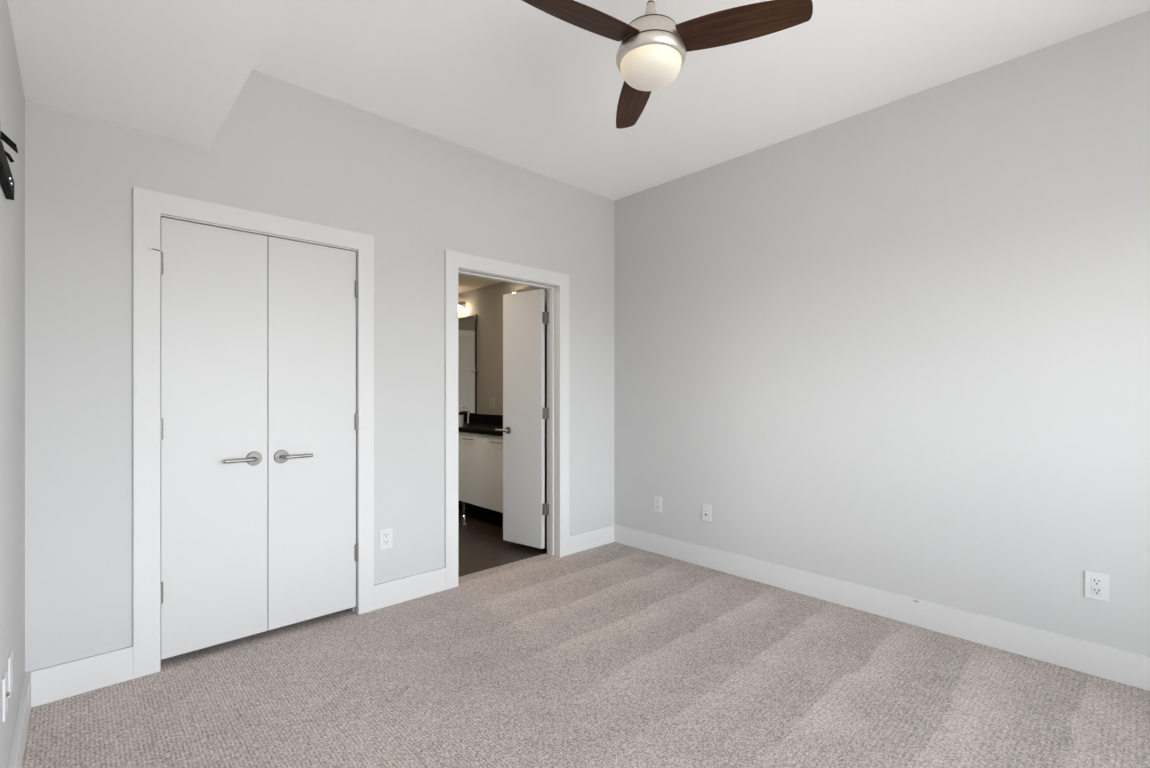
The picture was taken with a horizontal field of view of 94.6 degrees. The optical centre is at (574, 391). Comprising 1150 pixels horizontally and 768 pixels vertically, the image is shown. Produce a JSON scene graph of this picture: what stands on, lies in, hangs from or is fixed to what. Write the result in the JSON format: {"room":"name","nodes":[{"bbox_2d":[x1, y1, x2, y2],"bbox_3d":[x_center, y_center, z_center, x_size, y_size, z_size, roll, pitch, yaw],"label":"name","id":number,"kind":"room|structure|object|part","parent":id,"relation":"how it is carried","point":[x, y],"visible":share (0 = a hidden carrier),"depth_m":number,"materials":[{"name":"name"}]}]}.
{"room":"empty bedroom","nodes":[
{"label":"empty bedroom","id":0,"kind":"room"},
{"bbox_2d":[0,0,24,767],"bbox_3d":[-0.491,-0.176,0.215,0.120,2.841,5.027,0,0,-43],"label":"wall","id":1,"kind":"structure","parent":0,"point":[12,99],"depth_m":1.69,"materials":[{"name":"grey paint"}]},
{"bbox_2d":[2,669,9,721],"bbox_3d":[-1.595,0.850,1.490,0.012,0.118,0.078,0,0,-43],"label":"cable wall plate","id":2,"kind":"object","parent":1,"relation":"attached to","point":[5,693],"visible":1,"depth_m":1.47,"materials":[{"name":"white plastic"}]},
{"bbox_2d":[0,122,17,199],"bbox_3d":[-1.393,-0.630,1.288,0.032,0.150,0.685,0,0,-43],"label":"wall bracket","id":3,"kind":"object","parent":1,"relation":"attached to","point":[6,178],"visible":1,"depth_m":1.41,"materials":[{"name":"black metal"}]},
{"bbox_3d":[-1.398,-0.582,1.283,0.017,0.053,0.685,0,0,-43],"label":"rail","id":4,"kind":"part","parent":3,"relation":"part of","materials":[{"name":"black metal"}]},
{"bbox_2d":[8,649,12,697],"bbox_3d":[-1.707,0.850,1.605,0.007,0.118,0.078,0,0,-43],"label":"blank wall plate","id":5,"kind":"object","parent":1,"relation":"attached to","point":[10,657],"visible":0.97,"depth_m":1.58,"materials":[{"name":"white plastic"}]},
{"bbox_2d":[7,671,30,767],"bbox_3d":[-0.488,1.175,0.312,0.017,0.140,4.890,0,0,-43],"label":"baseboard","id":6,"kind":"structure","parent":1,"relation":"attached to","point":[16,756],"depth_m":1.80,"materials":[{"name":"white wood"}]},
{"bbox_2d":[7,0,289,147],"bbox_3d":[-0.267,-1.374,0.508,0.606,0.445,4.907,0,0,-43],"label":"ceiling","id":7,"kind":"structure","parent":0,"point":[175,69],"depth_m":1.83,"materials":[{"name":"white paint"}]},
{"bbox_2d":[25,69,613,671],"bbox_3d":[-1.004,-0.176,3.263,3.542,2.841,0.120,0,0,-43],"label":"wall","id":8,"kind":"structure","parent":0,"point":[284,149],"depth_m":2.70,"materials":[{"name":"grey paint"}]},
{"bbox_2d":[31,645,132,707],"bbox_3d":[-2.035,1.175,2.202,0.311,0.140,0.017,0,0,-43],"label":"baseboard","id":9,"kind":"structure","parent":8,"relation":"attached to","point":[49,684],"depth_m":2.19,"materials":[{"name":"white wood"}]},
{"bbox_2d":[148,217,267,659],"bbox_3d":[-1.714,0.209,2.503,0.475,1.992,0.098,0,0,-43],"label":"door","id":10,"kind":"structure","parent":8,"relation":"in","point":[214,280],"depth_m":2.52,"materials":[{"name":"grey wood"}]},
{"bbox_3d":[-1.617,0.330,2.566,0.144,0.018,0.057,0,0,-43],"label":"lever","id":11,"kind":"part","parent":10,"relation":"part of","materials":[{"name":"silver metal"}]},
{"bbox_3d":[-1.591,0.330,2.631,0.069,0.069,0.009,0,0,-43],"label":"handle","id":12,"kind":"part","parent":10,"relation":"part of","materials":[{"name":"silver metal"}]},
{"bbox_2d":[133,187,373,678],"bbox_3d":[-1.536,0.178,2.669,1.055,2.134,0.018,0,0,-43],"label":"trim","id":13,"kind":"structure","parent":8,"relation":"attached to","point":[148,205],"depth_m":2.36,"materials":[{"name":"white wood"}]},
{"bbox_2d":[268,236,357,629],"bbox_3d":[-1.377,0.209,2.820,0.443,1.992,0.098,0,0,-43],"label":"door","id":14,"kind":"structure","parent":8,"relation":"in","point":[313,289],"depth_m":2.81,"materials":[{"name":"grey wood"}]},
{"bbox_3d":[-1.502,0.331,2.716,0.069,0.069,0.009,0,0,-43],"label":"handle","id":15,"kind":"part","parent":14,"relation":"part of","materials":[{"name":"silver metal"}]},
{"bbox_3d":[-1.435,0.331,2.737,0.144,0.018,0.057,0,0,-43],"label":"lever","id":16,"kind":"part","parent":14,"relation":"part of","materials":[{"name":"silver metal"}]},
{"bbox_2d":[379,528,391,549],"bbox_3d":[-1.099,0.854,3.086,0.078,0.118,0.008,0,0,-43],"label":"wall outlet","id":17,"kind":"object","parent":8,"relation":"attached to","point":[385,535],"visible":1,"depth_m":3.08,"materials":[{"name":"white plastic"}]},
{"bbox_2d":[383,539,388,545],"bbox_3d":[-1.098,0.875,3.084,0.034,0.033,0.004,0,0,-43],"label":"receptacle","id":18,"kind":"object","parent":17,"relation":"attached to","point":[385,541],"depth_m":3.08,"materials":[{"name":"white plastic"}]},
{"bbox_2d":[383,532,388,538],"bbox_3d":[-1.098,0.834,3.084,0.034,0.033,0.004,0,0,-43],"label":"receptacle","id":19,"kind":"object","parent":17,"relation":"attached to","point":[385,534],"depth_m":3.08,"materials":[{"name":"white plastic"}]},
{"bbox_2d":[374,567,445,609],"bbox_3d":[-0.985,1.175,3.187,0.458,0.140,0.017,0,0,-43],"label":"baseboard","id":20,"kind":"structure","parent":8,"relation":"attached to","point":[396,591],"depth_m":3.17,"materials":[{"name":"white wood"}]},
{"bbox_2d":[444,250,568,589],"bbox_3d":[-0.434,0.175,3.703,1.053,2.139,0.018,0,0,-43],"label":"trim","id":21,"kind":"structure","parent":8,"relation":"attached to","point":[453,260],"depth_m":3.42,"materials":[{"name":"white wood"}]},
{"bbox_2d":[458,268,557,556],"bbox_3d":[-0.488,0.215,3.755,0.907,2.060,0.132,0,0,-43],"label":"trim","id":22,"kind":"structure","parent":8,"relation":"attached to","point":[552,290],"depth_m":4.04,"materials":[{"name":"white wood"}]},
{"bbox_2d":[495,289,548,548],"bbox_3d":[-0.420,0.207,4.189,0.501,1.999,0.104,0,0,37],"label":"door","id":23,"kind":"structure","parent":8,"relation":"in","point":[524,314],"depth_m":4.19,"materials":[{"name":"grey wood"}]},
{"bbox_3d":[-0.581,0.311,4.281,0.133,0.021,0.056,0,0,37],"label":"lever","id":24,"kind":"part","parent":23,"relation":"part of","materials":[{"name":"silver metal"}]},
{"bbox_2d":[569,525,613,554],"bbox_3d":[0.136,1.175,4.238,0.511,0.140,0.017,0,0,-43],"label":"baseboard","id":25,"kind":"structure","parent":8,"relation":"attached to","point":[590,539],"depth_m":4.22,"materials":[{"name":"white wood"}]},
{"bbox_2d":[458,274,502,292],"bbox_3d":[-1.559,-1.235,5.274,1.940,0.100,3.573,0,0,-43],"label":"ceiling","id":26,"kind":"structure","parent":0,"point":[465,282],"depth_m":5.75,"materials":[{"name":"white paint"}]},
{"bbox_2d":[458,282,530,414],"bbox_3d":[-0.854,0.033,5.866,0.100,2.436,3.473,0,0,-43],"label":"wall","id":27,"kind":"structure","parent":0,"point":[486,302],"depth_m":5.91,"materials":[{"name":"beige paint"}]},
{"bbox_2d":[458,302,465,311],"bbox_3d":[-1.408,-0.991,6.282,0.138,0.129,0.310,0,0,-43],"label":"vanity light","id":28,"kind":"object","parent":27,"relation":"attached to","point":[461,306],"visible":0.35,"depth_m":6.17,"materials":[{"name":"white glass"}]},
{"bbox_2d":[458,315,476,413],"bbox_3d":[-1.402,-0.317,6.363,0.018,1.133,0.784,0,0,-43],"label":"wall mirror","id":29,"kind":"object","parent":27,"relation":"attached to","point":[467,326],"visible":0.46,"depth_m":6.20,"materials":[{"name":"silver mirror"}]},
{"bbox_2d":[458,413,502,424],"bbox_3d":[-0.806,0.303,5.725,0.020,0.104,1.865,0,0,-43],"label":"backsplash","id":30,"kind":"structure","parent":27,"relation":"attached to","point":[474,418],"depth_m":5.93,"materials":[{"name":"black stone"}]},
{"bbox_2d":[489,397,496,408],"bbox_3d":[-0.902,0.120,5.836,0.010,0.124,0.144,0,0,-43],"label":"switch plate","id":31,"kind":"object","parent":27,"relation":"attached to","point":[492,400],"visible":1,"depth_m":5.83,"materials":[{"name":"beige plastic"}]},
{"bbox_2d":[22,509,1149,767],"bbox_3d":[-0.411,1.295,2.754,3.711,0.100,8.620,0,0,-43],"label":"floor","id":32,"kind":"structure","parent":0,"point":[614,654],"depth_m":2.20,"materials":[{"name":"beige carpet"}]},
{"bbox_2d":[458,432,502,522],"bbox_3d":[-1.012,0.823,5.529,0.588,0.856,1.850,0,0,-43],"label":"vanity cabinet","id":33,"kind":"object","parent":32,"relation":"on","point":[480,456],"visible":0.41,"depth_m":5.05,"materials":[{"name":"white wood"}]},
{"bbox_3d":[-1.107,1.167,5.296,0.048,0.168,0.048,0,0,-43],"label":"leg","id":34,"kind":"part","parent":33,"relation":"part of","materials":[{"name":"silver metal"}]},
{"bbox_3d":[-1.023,0.742,5.170,0.020,0.687,0.465,0,0,-43],"label":"door","id":35,"kind":"part","parent":33,"relation":"part of","materials":[{"name":"white wood"}]},
{"bbox_2d":[458,422,502,435],"bbox_3d":[-1.010,0.375,5.533,0.580,0.040,1.865,0,0,-43],"label":"countertop","id":36,"kind":"structure","parent":33,"relation":"on","point":[479,428],"depth_m":5.15,"materials":[{"name":"black stone"}]},
{"bbox_2d":[458,415,463,426],"bbox_3d":[-1.162,0.295,5.388,0.065,0.120,0.065,0,0,-43],"label":"tumbler","id":37,"kind":"object","parent":36,"relation":"on","point":[460,417],"visible":0.84,"depth_m":5.36,"materials":[{"name":"white ceramic"}]},
{"bbox_2d":[458,407,469,423],"bbox_3d":[-1.248,0.262,5.952,0.161,0.186,0.059,0,0,-36],"label":"faucet","id":38,"kind":"object","parent":36,"relation":"on","point":[468,410],"visible":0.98,"depth_m":5.97,"materials":[{"name":"silver metal"}]},
{"bbox_3d":[-0.715,0.742,4.841,0.020,0.687,0.430,0,0,-43],"label":"door","id":39,"kind":"part","parent":33,"relation":"part of","materials":[{"name":"white wood"}]},
{"bbox_2d":[516,286,546,547],"bbox_3d":[-0.126,0.191,4.542,0.640,2.121,0.462,0,0,-43],"label":"door frame","id":40,"kind":"structure","parent":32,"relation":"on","point":[531,287],"depth_m":4.23,"materials":[{"name":"white wood"}]},
{"bbox_3d":[-0.413,0.162,4.432,0.020,2.058,0.229,0,0,-43],"label":"door","id":41,"kind":"part","parent":40,"relation":"part of","materials":[{"name":"white wood"}]},
{"bbox_3d":[-0.255,0.162,4.263,0.020,2.058,0.229,0,0,-43],"label":"door","id":42,"kind":"part","parent":40,"relation":"part of","materials":[{"name":"white wood"}]},
{"bbox_2d":[253,0,1149,200],"bbox_3d":[0.759,-1.646,1.471,3.662,0.100,5.147,0,0,-43],"label":"ceiling","id":43,"kind":"structure","parent":0,"point":[515,82],"depth_m":2.59,"materials":[{"name":"white paint"}]},
{"bbox_2d":[522,0,812,128],"bbox_3d":[0.240,-1.365,1.862,0.904,0.463,0.955,0,0,-43],"label":"ceiling fan","id":44,"kind":"object","parent":43,"relation":"hanging from","point":[651,54],"visible":1,"depth_m":1.84,"materials":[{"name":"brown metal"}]},
{"bbox_3d":[0.011,-1.254,1.764,0.438,0.006,0.140,-4,15,-34],"label":"blade","id":45,"kind":"part","parent":44,"relation":"part of","materials":[{"name":"brown wood"}]},
{"bbox_3d":[0.252,-1.254,2.271,0.140,0.006,0.438,-13,-2,-5],"label":"blade","id":46,"kind":"part","parent":44,"relation":"part of","materials":[{"name":"brown wood"}]},
{"bbox_3d":[0.278,-1.171,1.948,0.224,0.074,0.224,0,0,-43],"label":"lamp shade","id":47,"kind":"part","parent":44,"relation":"part of","materials":[{"name":"white glass"}]},
{"bbox_3d":[0.571,-1.254,1.808,0.438,0.006,0.140,4,-11,25],"label":"blade","id":48,"kind":"part","parent":44,"relation":"part of","materials":[{"name":"brown wood"}]},
{"bbox_2d":[614,10,1149,655],"bbox_3d":[2.051,-0.176,2.682,0.120,2.841,5.147,0,0,-43],"label":"wall","id":49,"kind":"structure","parent":0,"point":[901,346],"depth_m":2.82,"materials":[{"name":"grey paint"}]},
{"bbox_2d":[654,496,661,512],"bbox_3d":[0.638,0.867,4.094,0.008,0.118,0.078,0,0,-43],"label":"wall outlet","id":50,"kind":"object","parent":49,"relation":"attached to","point":[657,500],"visible":1,"depth_m":4.09,"materials":[{"name":"white plastic"}]},
{"bbox_2d":[702,504,710,521],"bbox_3d":[0.933,0.860,3.777,0.012,0.118,0.078,0,0,-43],"label":"cable wall plate","id":51,"kind":"object","parent":49,"relation":"attached to","point":[706,509],"visible":1,"depth_m":3.78,"materials":[{"name":"white plastic"}]},
{"bbox_2d":[614,524,1149,690],"bbox_3d":[1.995,1.175,2.641,0.018,0.140,4.890,0,0,-43],"label":"baseboard","id":52,"kind":"structure","parent":49,"relation":"attached to","point":[1099,660],"depth_m":2.79,"materials":[{"name":"white wood"}]},
{"bbox_2d":[1085,571,1108,601],"bbox_3d":[2.292,0.854,2.331,0.008,0.118,0.078,0,0,-43],"label":"wall outlet","id":53,"kind":"object","parent":49,"relation":"attached to","point":[1096,584],"visible":1,"depth_m":2.33,"materials":[{"name":"white plastic"}]},
{"bbox_2d":[1091,586,1101,595],"bbox_3d":[2.291,0.875,2.330,0.004,0.033,0.034,0,0,-43],"label":"receptacle","id":54,"kind":"object","parent":53,"relation":"attached to","point":[1095,590],"depth_m":2.33,"materials":[{"name":"white plastic"}]},
{"bbox_2d":[1091,577,1101,585],"bbox_3d":[2.291,0.834,2.330,0.004,0.033,0.034,0,0,-43],"label":"receptacle","id":55,"kind":"object","parent":53,"relation":"attached to","point":[1095,581],"depth_m":2.33,"materials":[{"name":"white plastic"}]}
]}

